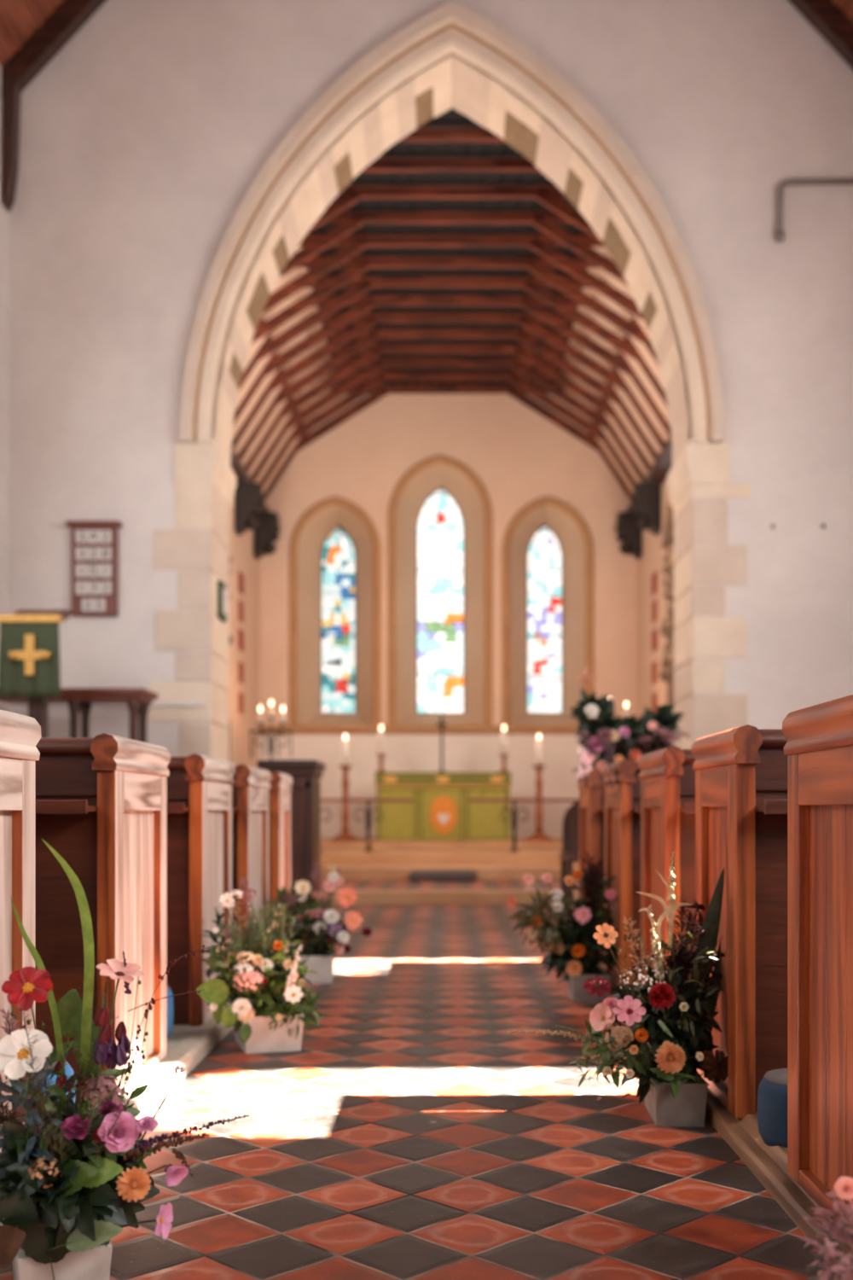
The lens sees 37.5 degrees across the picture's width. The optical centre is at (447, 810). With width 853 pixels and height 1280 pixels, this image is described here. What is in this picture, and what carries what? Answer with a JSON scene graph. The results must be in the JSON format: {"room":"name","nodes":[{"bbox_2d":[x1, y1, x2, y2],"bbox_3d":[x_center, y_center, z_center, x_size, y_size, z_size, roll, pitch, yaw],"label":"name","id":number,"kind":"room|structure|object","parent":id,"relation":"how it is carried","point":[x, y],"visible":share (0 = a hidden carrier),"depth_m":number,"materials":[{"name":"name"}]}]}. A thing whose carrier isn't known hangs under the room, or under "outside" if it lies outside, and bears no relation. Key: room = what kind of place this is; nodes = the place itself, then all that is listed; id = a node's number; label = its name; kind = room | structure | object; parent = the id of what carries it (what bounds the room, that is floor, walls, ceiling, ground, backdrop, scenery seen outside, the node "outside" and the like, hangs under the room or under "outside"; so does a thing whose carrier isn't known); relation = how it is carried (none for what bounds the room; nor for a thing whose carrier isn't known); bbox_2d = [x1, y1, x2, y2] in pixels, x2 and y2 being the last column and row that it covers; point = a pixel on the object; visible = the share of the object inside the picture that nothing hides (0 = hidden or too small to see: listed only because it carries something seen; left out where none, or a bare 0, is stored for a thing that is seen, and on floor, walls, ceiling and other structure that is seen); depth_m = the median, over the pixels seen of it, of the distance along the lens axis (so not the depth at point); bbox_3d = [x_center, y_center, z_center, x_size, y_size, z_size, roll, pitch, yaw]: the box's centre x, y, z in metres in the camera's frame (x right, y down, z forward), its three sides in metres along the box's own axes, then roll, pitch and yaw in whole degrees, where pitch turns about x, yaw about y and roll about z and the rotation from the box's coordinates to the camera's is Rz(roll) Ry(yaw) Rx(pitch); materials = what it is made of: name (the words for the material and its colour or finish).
{"room":"church","nodes":[
{"label":"church","id":0,"kind":"room"},
{"bbox_2d":[0,66,8,711],"bbox_3d":[-3.330,-2.325,2.600,0.220,6.150,13.200,0,0,0],"label":"wall","id":1,"kind":"structure","parent":0,"point":[3,212],"depth_m":9.10,"materials":[{"name":"paint"}]},
{"bbox_2d":[228,493,259,767],"bbox_3d":[-2.450,-1.625,13.125,0.001,4.750,6.350,0,0,0],"label":"wall","id":2,"kind":"structure","parent":0,"point":[241,549],"depth_m":15.10,"materials":[{"name":"paint"}]},
{"bbox_2d":[228,719,231,762],"bbox_3d":[-2.390,-0.650,13.400,0.060,0.700,0.600,0,0,0],"label":"framed panel","id":3,"kind":"object","parent":2,"relation":"attached to","point":[229,728],"visible":0.12,"depth_m":13.64,"materials":[{"name":"brown wood"}]},
{"bbox_2d":[229,556,232,645],"bbox_3d":[-2.372,-2.142,13.284,0.135,1.456,0.556,0,0,0],"label":"monument","id":4,"kind":"object","parent":2,"relation":"attached to","point":[230,558],"visible":0.06,"depth_m":13.46,"materials":[{"name":"stone"}]},
{"bbox_2d":[238,570,244,714],"bbox_3d":[-2.449,-1.978,14.830,0.022,1.660,0.300,0,0,0],"label":"trim","id":5,"kind":"structure","parent":2,"relation":"attached to","point":[241,575],"depth_m":14.81,"materials":[{"name":"red paint"}]},
{"bbox_2d":[229,447,269,511],"bbox_3d":[-2.380,-3.840,13.140,0.120,0.260,6.280,0,0,0],"label":"trim","id":6,"kind":"structure","parent":2,"relation":"attached to","point":[241,473],"depth_m":14.10,"materials":[{"name":"brown wood"}]},
{"bbox_2d":[234,480,264,535],"bbox_3d":[-2.282,-3.495,14.500,0.316,0.590,0.320,0,0,0],"label":"corbel","id":7,"kind":"object","parent":2,"relation":"attached to","point":[248,496],"visible":0.99,"depth_m":14.36,"materials":[{"name":"brown wood"}]},
{"bbox_2d":[253,510,280,560],"bbox_3d":[-2.282,-3.495,15.900,0.316,0.590,0.320,0,0,0],"label":"corbel","id":8,"kind":"object","parent":2,"relation":"attached to","point":[266,532],"visible":1,"depth_m":15.76,"materials":[{"name":"brown wood"}]},
{"bbox_2d":[0,904,842,1279],"bbox_3d":[0.000,0.750,3.010,7.200,0.001,14.020,0,0,0],"label":"floor","id":9,"kind":"structure","parent":0,"point":[409,1135],"depth_m":2.77,"materials":[{"name":"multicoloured tile"}]},
{"bbox_2d":[0,609,72,737],"bbox_3d":[-2.657,-0.289,8.107,0.403,2.078,0.385,0,0,0],"label":"lectern","id":10,"kind":"object","parent":9,"relation":"on","point":[29,638],"visible":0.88,"depth_m":7.96,"materials":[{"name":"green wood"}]},
{"bbox_2d":[0,687,158,742],"bbox_3d":[-2.573,-0.040,8.670,1.054,1.579,0.400,0,0,0],"label":"table","id":11,"kind":"object","parent":9,"relation":"on","point":[138,701],"visible":0.47,"depth_m":8.51,"materials":[{"name":"brown wood"}]},
{"bbox_2d":[0,1001,233,1225],"bbox_3d":[-0.770,0.722,2.000,0.060,0.056,10.000,0,0,0],"label":"trim","id":12,"kind":"structure","parent":9,"relation":"on","point":[192,1050],"depth_m":3.50,"materials":[{"name":"grey stone"}]},
{"bbox_2d":[0,838,249,1279],"bbox_3d":[-0.535,0.396,1.884,0.426,0.707,0.284,0,0,28],"label":"flower arrangement","id":13,"kind":"object","parent":9,"relation":"on","point":[72,1177],"visible":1,"depth_m":1.85,"materials":[{"name":"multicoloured plant"}]},
{"bbox_2d":[78,990,238,1110],"bbox_3d":[-2.010,0.725,2.000,2.420,0.050,10.000,0,0,0],"label":"platform","id":14,"kind":"object","parent":9,"relation":"on","point":[180,1032],"depth_m":3.92,"materials":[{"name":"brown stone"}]},
{"bbox_2d":[0,709,41,1152],"bbox_3d":[-1.968,0.258,2.106,2.364,0.885,0.641,0,0,0],"label":"pew","id":15,"kind":"object","parent":14,"relation":"on","point":[20,734],"visible":0.56,"depth_m":2.35,"materials":[{"name":"brown wood"}]},
{"bbox_2d":[37,1054,75,1103],"bbox_3d":[-0.930,0.621,2.700,0.247,0.158,0.247,0,0,0],"label":"kneeler","id":16,"kind":"object","parent":14,"relation":"on","point":[68,1070],"visible":0.15,"depth_m":2.69,"materials":[{"name":"blue fabric"}]},
{"bbox_2d":[34,733,170,1103],"bbox_3d":[-1.968,0.258,3.236,2.364,0.885,0.641,0,0,0],"label":"pew","id":17,"kind":"object","parent":14,"relation":"on","point":[101,800],"visible":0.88,"depth_m":3.03,"materials":[{"name":"brown wood"}]},
{"bbox_2d":[34,799,97,814],"bbox_3d":[-1.975,-0.009,2.973,2.270,0.033,0.115,0,0,0],"label":"shelf","id":18,"kind":"object","parent":17,"relation":"attached to","point":[42,806],"depth_m":2.91,"materials":[{"name":"brown wood"}]},
{"bbox_2d":[167,985,174,1038],"bbox_3d":[-0.930,0.621,3.870,0.165,0.158,0.165,0,0,0],"label":"kneeler","id":19,"kind":"object","parent":14,"relation":"on","point":[170,1000],"visible":0.15,"depth_m":3.85,"materials":[{"name":"blue fabric"}]},
{"bbox_2d":[166,753,235,1026],"bbox_3d":[-1.968,0.258,4.311,2.364,0.885,0.651,0,0,0],"label":"pew","id":20,"kind":"object","parent":14,"relation":"on","point":[200,787],"visible":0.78,"depth_m":4.10,"materials":[{"name":"brown wood"}]},
{"bbox_2d":[167,802,189,813],"bbox_3d":[-1.975,-0.009,4.043,2.270,0.033,0.115,0,0,0],"label":"shelf","id":21,"kind":"object","parent":20,"relation":"attached to","point":[171,807],"depth_m":3.98,"materials":[{"name":"brown wood"}]},
{"bbox_2d":[232,764,271,968],"bbox_3d":[-1.968,0.258,5.250,2.364,0.885,0.671,0,0,0],"label":"pew","id":22,"kind":"object","parent":14,"relation":"on","point":[251,786],"visible":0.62,"depth_m":5.07,"materials":[{"name":"brown wood"}]},
{"bbox_2d":[268,771,292,930],"bbox_3d":[-1.968,0.258,6.101,2.364,0.885,0.511,0,0,0],"label":"pew","id":23,"kind":"object","parent":14,"relation":"on","point":[280,791],"visible":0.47,"depth_m":5.96,"materials":[{"name":"brown wood"}]},
{"bbox_2d":[196,876,325,1053],"bbox_3d":[-0.595,0.477,3.934,0.391,0.544,0.373,0,0,-17],"label":"flower arrangement","id":24,"kind":"object","parent":9,"relation":"on","point":[266,1015],"visible":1,"depth_m":3.88,"materials":[{"name":"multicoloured plant"}]},
{"bbox_2d":[256,760,325,912],"bbox_3d":[-0.950,0.225,7.660,0.360,1.050,0.480,0,0,0],"label":"lectern","id":25,"kind":"object","parent":9,"relation":"on","point":[305,775],"visible":0.41,"depth_m":7.45,"materials":[{"name":"brown wood"}]},
{"bbox_2d":[261,861,372,983],"bbox_3d":[-0.573,0.489,5.545,0.524,0.527,0.305,0,0,11],"label":"flower arrangement","id":26,"kind":"object","parent":9,"relation":"on","point":[322,940],"visible":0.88,"depth_m":5.47,"materials":[{"name":"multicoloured plant"}]},
{"bbox_2d":[506,850,617,1002],"bbox_3d":[0.474,0.453,4.993,0.491,0.591,0.288,0,0,-10],"label":"flower arrangement","id":27,"kind":"object","parent":9,"relation":"on","point":[578,927],"visible":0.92,"depth_m":4.94,"materials":[{"name":"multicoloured plant"}]},
{"bbox_2d":[559,800,579,915],"bbox_3d":[0.980,0.330,8.320,0.440,0.840,0.440,0,0,0],"label":"chair","id":28,"kind":"object","parent":9,"relation":"on","point":[570,853],"visible":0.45,"depth_m":8.50,"materials":[{"name":"brown wood"}]},
{"bbox_2d":[507,851,727,1127],"bbox_3d":[0.440,0.424,3.063,0.596,0.650,0.312,0,0,0],"label":"flower arrangement","id":29,"kind":"object","parent":9,"relation":"on","point":[674,1012],"visible":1,"depth_m":3.00,"materials":[{"name":"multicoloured plant"}]},
{"bbox_2d":[562,943,852,1279],"bbox_3d":[0.682,0.720,1.950,0.105,0.060,9.900,0,0,0],"label":"trim","id":30,"kind":"structure","parent":9,"relation":"on","point":[769,1164],"depth_m":2.55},
{"bbox_2d":[798,1175,852,1279],"bbox_3d":[0.559,0.611,1.565,0.211,0.276,0.291,0,0,0],"label":"flower arrangement","id":31,"kind":"object","parent":9,"relation":"on","point":[844,1187],"visible":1,"depth_m":1.62,"materials":[{"name":"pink plant"}]},
{"bbox_3d":[1.075,0.279,7.500,0.550,0.942,0.400,0,0,0],"label":"plant stand","id":32,"kind":"object","parent":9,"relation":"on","visible":0},
{"bbox_2d":[570,686,691,772],"bbox_3d":[1.074,-0.464,7.431,0.718,0.543,0.423,0,0,0],"label":"flower arrangement","id":33,"kind":"object","parent":32,"relation":"on","point":[653,731],"visible":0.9,"depth_m":7.35,"materials":[{"name":"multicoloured plant"}]},
{"bbox_2d":[0,0,852,67],"bbox_3d":[0.000,-6.944,2.650,7.000,3.780,13.300,0,0,0],"label":"ceiling","id":34,"kind":"structure","parent":0,"point":[19,19],"depth_m":8.91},
{"bbox_2d":[8,0,852,756],"bbox_3d":[0.000,-4.051,9.575,7.200,9.602,0.750,0,0,0],"label":"wall","id":35,"kind":"structure","parent":0,"point":[144,136],"depth_m":9.20,"materials":[{"name":"paint"}]},
{"bbox_2d":[65,520,122,616],"bbox_3d":[-2.583,-1.767,9.152,0.390,0.684,0.085,0,0,0],"label":"hymn board","id":36,"kind":"object","parent":35,"relation":"attached to","point":[94,543],"visible":1,"depth_m":9.14,"materials":[{"name":"brown wood"}]},
{"bbox_2d":[23,701,203,706],"bbox_3d":[-2.445,-0.783,9.185,1.310,0.037,0.030,0,0,0],"label":"trim","id":37,"kind":"structure","parent":35,"relation":"attached to","point":[154,703],"depth_m":9.17,"materials":[{"name":"paint"}]},
{"bbox_2d":[215,580,227,622],"bbox_3d":[-1.718,-1.590,9.540,0.055,0.280,0.240,0,0,0],"label":"wall plaque","id":38,"kind":"object","parent":35,"relation":"attached to","point":[222,613],"visible":1,"depth_m":9.45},
{"bbox_2d":[0,0,852,212],"bbox_3d":[0.000,-6.581,9.100,6.765,4.422,0.140,0,0,0],"label":"roof truss","id":39,"kind":"object","parent":35,"relation":"attached to","point":[66,20],"visible":1,"depth_m":9.04,"materials":[{"name":"brown wood"}]},
{"bbox_2d":[147,440,750,761],"bbox_3d":[0.035,-0.982,9.575,4.482,3.456,0.790,0,0,0],"label":"arch pillars","id":40,"kind":"structure","parent":35,"relation":"attached to","point":[205,481],"depth_m":9.19,"materials":[{"name":"stone"}]},
{"bbox_2d":[179,0,724,442],"bbox_3d":[0.030,-4.305,9.190,4.000,3.230,0.140,0,0,0],"label":"trim","id":41,"kind":"structure","parent":35,"relation":"attached to","point":[451,26],"depth_m":9.15,"materials":[{"name":"stone"}]},
{"bbox_2d":[212,53,693,737],"bbox_3d":[0.030,-2.426,9.585,3.564,6.352,0.750,0,0,0],"label":"arch","id":42,"kind":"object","parent":35,"relation":"attached to","point":[453,82],"depth_m":9.56,"materials":[{"name":"stone"}]},
{"bbox_2d":[774,177,852,242],"bbox_3d":[2.793,-4.382,9.140,0.819,0.457,0.067,0,0,0],"label":"pipe","id":43,"kind":"object","parent":35,"relation":"attached to","point":[780,233],"visible":1,"depth_m":9.12,"materials":[{"name":"metal"}]},
{"bbox_2d":[259,382,636,837],"bbox_3d":[0.000,-3.536,16.550,4.900,8.571,0.500,0,0,0],"label":"wall","id":44,"kind":"structure","parent":0,"point":[520,456],"depth_m":16.30,"materials":[{"name":"paint"}]},
{"bbox_2d":[320,525,355,713],"bbox_3d":[-1.465,-2.560,16.796,0.481,2.524,0.032,0,0,0],"label":"window","id":45,"kind":"structure","parent":44,"relation":"in","point":[338,555],"depth_m":16.81,"materials":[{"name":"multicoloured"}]},
{"bbox_2d":[416,487,464,713],"bbox_3d":[-0.100,-2.820,16.796,0.650,3.044,0.032,0,0,0],"label":"window","id":46,"kind":"structure","parent":44,"relation":"in","point":[440,524],"depth_m":16.81,"materials":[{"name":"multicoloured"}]},
{"bbox_2d":[320,837,562,848],"bbox_3d":[0.000,0.385,15.150,4.900,0.070,2.300,0,0,0],"label":"step","id":47,"kind":"structure","parent":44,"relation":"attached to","point":[324,842],"depth_m":14.00,"materials":[{"name":"stone"}]},
{"bbox_2d":[249,716,293,760],"bbox_3d":[-2.038,-0.363,14.388,0.394,1.423,0.376,0,0,41],"label":"candle stand","id":48,"kind":"object","parent":47,"relation":"on","point":[270,742],"visible":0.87,"depth_m":14.39,"materials":[{"name":"black metal"}]},
{"bbox_2d":[256,722,265,733],"bbox_3d":[-2.153,-0.947,14.400,0.087,0.118,0.087,0,0,-45],"label":"cup","id":49,"kind":"object","parent":48,"relation":"on","point":[264,730],"depth_m":14.39,"materials":[{"name":"metal"}]},
{"bbox_2d":[267,716,275,730],"bbox_3d":[-2.028,-0.983,14.400,0.090,0.184,0.090,0,0,0],"label":"cup","id":50,"kind":"object","parent":48,"relation":"on","point":[270,718],"depth_m":14.40,"materials":[{"name":"metal"}]},
{"bbox_2d":[331,765,359,841],"bbox_3d":[-1.175,-0.085,14.400,0.320,0.869,0.320,0,0,0],"label":"candlestick","id":51,"kind":"object","parent":47,"relation":"on","point":[345,835],"visible":0.98,"depth_m":14.36,"materials":[{"name":"brown wood"}]},
{"bbox_2d":[342,733,349,765],"bbox_3d":[-1.175,-0.702,14.400,0.084,0.366,0.084,0,0,0],"label":"candle","id":52,"kind":"object","parent":51,"relation":"on","point":[345,743],"visible":1,"depth_m":14.36,"materials":[{"name":"beige wax"}]},
{"bbox_2d":[375,772,511,840],"bbox_3d":[-0.055,-0.051,15.169,1.601,0.803,0.862,0,0,0],"label":"altar","id":53,"kind":"object","parent":47,"relation":"on","point":[440,810],"visible":1,"depth_m":14.78,"materials":[{"name":"fabric"}]},
{"bbox_2d":[374,754,387,773],"bbox_3d":[-0.806,-0.568,15.200,0.160,0.229,0.160,0,0,0],"label":"candlestick","id":54,"kind":"object","parent":53,"relation":"on","point":[381,763],"visible":0.86,"depth_m":15.18,"materials":[{"name":"gold metal"}]},
{"bbox_2d":[378,725,384,754],"bbox_3d":[-0.806,-0.863,15.200,0.084,0.361,0.084,0,0,0],"label":"candle","id":55,"kind":"object","parent":54,"relation":"on","point":[381,734],"visible":1,"depth_m":15.17,"materials":[{"name":"beige wax"}]},
{"bbox_2d":[436,715,447,772],"bbox_3d":[-0.073,-0.811,15.350,0.140,0.716,0.136,0,0,0],"label":"cross","id":56,"kind":"object","parent":53,"relation":"on","point":[441,724],"visible":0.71,"depth_m":15.34,"materials":[{"name":"black metal"}]},
{"bbox_2d":[498,754,510,772],"bbox_3d":[0.682,-0.568,15.200,0.160,0.229,0.160,0,0,0],"label":"candlestick","id":57,"kind":"object","parent":53,"relation":"on","point":[503,763],"visible":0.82,"depth_m":15.18,"materials":[{"name":"wood"}]},
{"bbox_2d":[500,725,507,754],"bbox_3d":[0.682,-0.863,15.200,0.084,0.361,0.084,0,0,0],"label":"candle","id":58,"kind":"object","parent":57,"relation":"on","point":[503,734],"visible":1,"depth_m":15.17,"materials":[{"name":"beige wax"}]},
{"bbox_2d":[525,765,552,841],"bbox_3d":[1.048,-0.085,14.400,0.320,0.869,0.320,0,0,0],"label":"candlestick","id":59,"kind":"object","parent":47,"relation":"on","point":[538,835],"visible":0.97,"depth_m":14.36,"materials":[{"name":"brown wood"}]},
{"bbox_2d":[535,733,542,765],"bbox_3d":[1.048,-0.702,14.400,0.084,0.366,0.084,0,0,0],"label":"candle","id":60,"kind":"object","parent":59,"relation":"on","point":[538,743],"visible":1,"depth_m":14.36,"materials":[{"name":"beige wax"}]},
{"bbox_2d":[289,454,593,725],"bbox_3d":[-0.084,-2.855,16.275,3.962,3.550,0.050,0,0,0],"label":"trim","id":61,"kind":"structure","parent":44,"relation":"attached to","point":[428,462],"depth_m":16.26,"materials":[{"name":"stone"}]},
{"bbox_2d":[258,725,630,734],"bbox_3d":[0.000,-1.050,16.265,4.900,0.120,0.070,0,0,0],"label":"trim","id":62,"kind":"structure","parent":44,"relation":"attached to","point":[298,730],"depth_m":16.25,"materials":[{"name":"stone"}]},
{"bbox_2d":[320,863,579,880],"bbox_3d":[0.000,0.590,13.975,4.900,0.120,4.650,0,0,0],"label":"step","id":63,"kind":"structure","parent":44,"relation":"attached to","point":[349,871],"depth_m":11.65,"materials":[{"name":"stone"}]},
{"bbox_2d":[320,848,579,863],"bbox_3d":[0.000,0.475,14.450,4.900,0.110,3.700,0,0,0],"label":"step","id":64,"kind":"structure","parent":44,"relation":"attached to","point":[327,855],"depth_m":12.60,"materials":[{"name":"stone"}]},
{"bbox_2d":[320,798,413,851],"bbox_3d":[-0.918,0.149,12.850,1.136,0.542,0.100,0,0,0],"label":"rail","id":65,"kind":"object","parent":64,"relation":"on","point":[368,813],"visible":0.67,"depth_m":12.82,"materials":[{"name":"brown wood"}]},
{"bbox_2d":[467,798,579,851],"bbox_3d":[0.843,0.149,12.850,1.284,0.542,0.100,0,0,0],"label":"rail","id":66,"kind":"object","parent":64,"relation":"on","point":[514,813],"visible":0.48,"depth_m":12.81,"materials":[{"name":"brown wood"}]},
{"bbox_2d":[576,666,595,768],"bbox_3d":[1.499,-0.572,13.600,0.200,1.984,0.027,0,0,0],"label":"processional cross","id":67,"kind":"object","parent":64,"relation":"on","point":[585,677],"visible":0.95,"depth_m":13.59,"materials":[{"name":"brown wood"}]},
{"bbox_2d":[527,523,563,713],"bbox_3d":[1.297,-2.570,16.796,0.491,2.544,0.032,0,0,0],"label":"window","id":68,"kind":"structure","parent":44,"relation":"in","point":[544,553],"depth_m":16.81,"materials":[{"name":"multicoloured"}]},
{"bbox_2d":[320,880,579,904],"bbox_3d":[0.000,0.749,13.610,5.400,0.202,7.180,0,0,0],"label":"step","id":69,"kind":"structure","parent":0,"point":[367,892],"depth_m":10.11,"materials":[{"name":"stone"}]},
{"bbox_2d":[409,870,477,881],"bbox_3d":[-0.039,0.599,11.510,0.626,0.098,0.180,0,0,0],"label":"kneeler","id":70,"kind":"object","parent":69,"relation":"on","point":[415,875],"visible":1,"depth_m":11.42,"materials":[{"name":"grey fabric"}]},
{"bbox_2d":[232,108,669,494],"bbox_3d":[0.000,-4.645,13.175,5.240,1.858,6.450,0,0,0],"label":"ceiling","id":71,"kind":"structure","parent":0,"point":[451,118],"depth_m":13.06,"materials":[{"name":"paint"}]},
{"bbox_2d":[237,329,658,460],"bbox_3d":[0.000,-4.675,14.350,5.050,1.640,0.070,0,0,0],"label":"roof truss","id":72,"kind":"object","parent":71,"relation":"attached to","point":[369,337],"visible":0.71,"depth_m":14.32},
{"bbox_2d":[244,344,651,471],"bbox_3d":[0.000,-4.675,14.820,5.050,1.640,0.070,0,0,0],"label":"roof truss","id":73,"kind":"object","parent":71,"relation":"attached to","point":[373,352],"visible":0.71,"depth_m":14.79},
{"bbox_2d":[250,359,645,482],"bbox_3d":[0.000,-4.675,15.290,5.050,1.640,0.070,0,0,0],"label":"roof truss","id":74,"kind":"object","parent":71,"relation":"attached to","point":[375,366],"visible":0.71,"depth_m":15.26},
{"bbox_2d":[259,372,636,488],"bbox_3d":[0.000,-4.675,15.760,5.050,1.640,0.070,0,0,0],"label":"roof truss","id":75,"kind":"object","parent":71,"relation":"attached to","point":[380,378],"visible":0.71,"depth_m":15.73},
{"bbox_2d":[262,384,633,501],"bbox_3d":[0.000,-4.675,16.230,5.050,1.640,0.070,0,0,0],"label":"roof truss","id":76,"kind":"object","parent":71,"relation":"attached to","point":[381,391],"visible":0.71,"depth_m":16.20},
{"bbox_2d":[232,313,665,448],"bbox_3d":[0.000,-4.675,13.880,5.050,1.640,0.070,0,0,0],"label":"roof truss","id":77,"kind":"object","parent":71,"relation":"attached to","point":[367,321],"visible":0.71,"depth_m":13.85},
{"bbox_2d":[396,127,506,142],"bbox_3d":[0.000,-4.675,10.120,5.050,1.640,0.070,0,0,0],"label":"roof truss","id":78,"kind":"object","parent":71,"relation":"attached to","point":[420,134],"visible":0.06,"depth_m":10.09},
{"bbox_2d":[232,295,672,436],"bbox_3d":[0.000,-4.675,13.410,5.050,1.640,0.070,0,0,0],"label":"roof truss","id":79,"kind":"object","parent":71,"relation":"attached to","point":[363,304],"visible":0.69,"depth_m":13.38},
{"bbox_2d":[238,276,668,407],"bbox_3d":[0.000,-4.675,12.940,5.050,1.640,0.070,0,0,0],"label":"roof truss","id":80,"kind":"object","parent":71,"relation":"attached to","point":[360,285],"visible":0.64,"depth_m":12.91,"materials":[{"name":"wood"}]},
{"bbox_2d":[262,234,644,320],"bbox_3d":[0.000,-4.675,12.000,5.050,1.640,0.070,0,0,0],"label":"roof truss","id":81,"kind":"object","parent":71,"relation":"attached to","point":[352,245],"visible":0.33,"depth_m":11.97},
{"bbox_2d":[279,211,628,285],"bbox_3d":[0.000,-4.675,11.530,5.050,1.640,0.070,0,0,0],"label":"roof truss","id":82,"kind":"object","parent":71,"relation":"attached to","point":[348,222],"visible":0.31,"depth_m":11.50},
{"bbox_2d":[250,256,659,366],"bbox_3d":[0.000,-4.675,12.470,5.050,1.640,0.070,0,0,0],"label":"roof truss","id":83,"kind":"object","parent":71,"relation":"attached to","point":[357,266],"visible":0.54,"depth_m":12.44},
{"bbox_2d":[306,186,603,242],"bbox_3d":[0.000,-4.675,11.060,5.050,1.640,0.070,0,0,0],"label":"roof truss","id":84,"kind":"object","parent":71,"relation":"attached to","point":[551,197],"visible":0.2,"depth_m":11.03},
{"bbox_2d":[360,157,552,180],"bbox_3d":[0.000,-4.675,10.590,5.050,1.640,0.070,0,0,0],"label":"roof truss","id":85,"kind":"object","parent":71,"relation":"attached to","point":[380,165],"visible":0.07,"depth_m":10.56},
{"bbox_2d":[636,477,671,720],"bbox_3d":[2.450,-1.625,13.125,0.001,4.750,6.350,0,0,0],"label":"wall","id":86,"kind":"structure","parent":0,"point":[652,560],"depth_m":15.29,"materials":[{"name":"paint"}]},
{"bbox_2d":[615,510,642,560],"bbox_3d":[2.282,-3.495,15.900,0.316,0.590,0.320,0,0,0],"label":"corbel","id":87,"kind":"object","parent":86,"relation":"attached to","point":[629,532],"visible":0.99,"depth_m":15.76,"materials":[{"name":"brown wood"}]},
{"bbox_2d":[631,480,661,535],"bbox_3d":[2.282,-3.495,14.500,0.316,0.590,0.320,0,0,0],"label":"corbel","id":88,"kind":"object","parent":86,"relation":"attached to","point":[647,496],"visible":1,"depth_m":14.36,"materials":[{"name":"brown wood"}]},
{"bbox_2d":[626,434,672,511],"bbox_3d":[2.380,-3.840,13.140,0.120,0.260,6.280,0,0,0],"label":"trim","id":89,"kind":"structure","parent":86,"relation":"attached to","point":[659,472],"depth_m":13.85,"materials":[{"name":"brown wood"}]},
{"bbox_2d":[651,570,657,712],"bbox_3d":[2.449,-1.978,14.830,0.022,1.660,0.300,0,0,0],"label":"trim","id":90,"kind":"structure","parent":86,"relation":"attached to","point":[654,575],"depth_m":14.78,"materials":[{"name":"red paint"}]},
{"bbox_2d":[659,504,674,744],"bbox_3d":[2.361,-1.850,13.300,0.178,2.800,0.700,0,0,0],"label":"monument","id":91,"kind":"object","parent":86,"relation":"attached to","point":[666,674],"visible":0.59,"depth_m":13.27,"materials":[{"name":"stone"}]},
{"bbox_3d":[1.975,0.725,1.950,2.490,0.050,9.900,0,0,0],"label":"platform","id":92,"kind":"object","parent":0,"visible":0},
{"bbox_2d":[577,768,605,960],"bbox_3d":[1.898,0.253,5.960,2.504,0.895,0.591,0,0,0],"label":"pew","id":93,"kind":"object","parent":92,"relation":"on","point":[591,798],"visible":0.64,"depth_m":5.78,"materials":[{"name":"red wood"}]},
{"bbox_2d":[576,746,591,788],"bbox_3d":[0.636,-0.201,5.852,0.055,0.215,0.135,0,0,0],"label":"hanging spray","id":94,"kind":"object","parent":93,"relation":"hanging from","point":[585,754],"visible":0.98,"depth_m":5.84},
{"bbox_2d":[602,759,640,988],"bbox_3d":[1.898,0.253,4.960,2.504,0.895,0.591,0,0,0],"label":"pew","id":95,"kind":"object","parent":92,"relation":"on","point":[622,803],"visible":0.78,"depth_m":4.78,"materials":[{"name":"red wood"}]},
{"bbox_2d":[604,738,619,790],"bbox_3d":[0.637,-0.176,4.813,0.061,0.204,0.145,0,0,0],"label":"hanging spray","id":96,"kind":"object","parent":95,"relation":"hanging from","point":[610,749],"visible":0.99,"depth_m":4.81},
{"bbox_2d":[632,803,640,813],"bbox_3d":[1.905,-0.009,4.723,2.410,0.033,0.115,0,0,0],"label":"shelf","id":97,"kind":"object","parent":95,"relation":"attached to","point":[636,807],"depth_m":4.67,"materials":[{"name":"brown wood"}]},
{"bbox_2d":[638,745,695,999],"bbox_3d":[1.898,0.253,3.981,2.504,0.895,0.571,0,0,0],"label":"pew","id":98,"kind":"object","parent":92,"relation":"on","point":[667,776],"visible":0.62,"depth_m":3.81,"materials":[{"name":"red wood"}]},
{"bbox_2d":[680,802,695,813],"bbox_3d":[1.905,-0.009,3.752,2.410,0.033,0.115,0,0,0],"label":"shelf","id":99,"kind":"object","parent":98,"relation":"attached to","point":[685,807],"depth_m":3.70,"materials":[{"name":"brown wood"}]},
{"bbox_2d":[692,724,787,1118],"bbox_3d":[1.898,0.253,3.046,2.504,0.895,0.561,0,0,0],"label":"pew","id":100,"kind":"object","parent":92,"relation":"on","point":[741,772],"visible":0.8,"depth_m":2.88,"materials":[{"name":"red wood"}]},
{"bbox_2d":[756,799,787,814],"bbox_3d":[1.905,-0.009,2.822,2.410,0.033,0.115,0,0,0],"label":"shelf","id":101,"kind":"object","parent":100,"relation":"attached to","point":[763,806],"depth_m":2.77,"materials":[{"name":"brown wood"}]},
{"bbox_2d":[756,1068,787,1147],"bbox_3d":[0.757,0.628,2.640,0.206,0.143,0.206,0,0,0],"label":"kneeler","id":102,"kind":"object","parent":92,"relation":"on","point":[772,1096],"visible":0.3,"depth_m":2.59,"materials":[{"name":"blue fabric"}]},
{"bbox_2d":[782,694,852,1231],"bbox_3d":[1.898,0.253,1.970,2.504,0.895,0.911,0,0,0],"label":"pew","id":103,"kind":"object","parent":92,"relation":"on","point":[818,748],"visible":0.91,"depth_m":2.25,"materials":[{"name":"red wood"}]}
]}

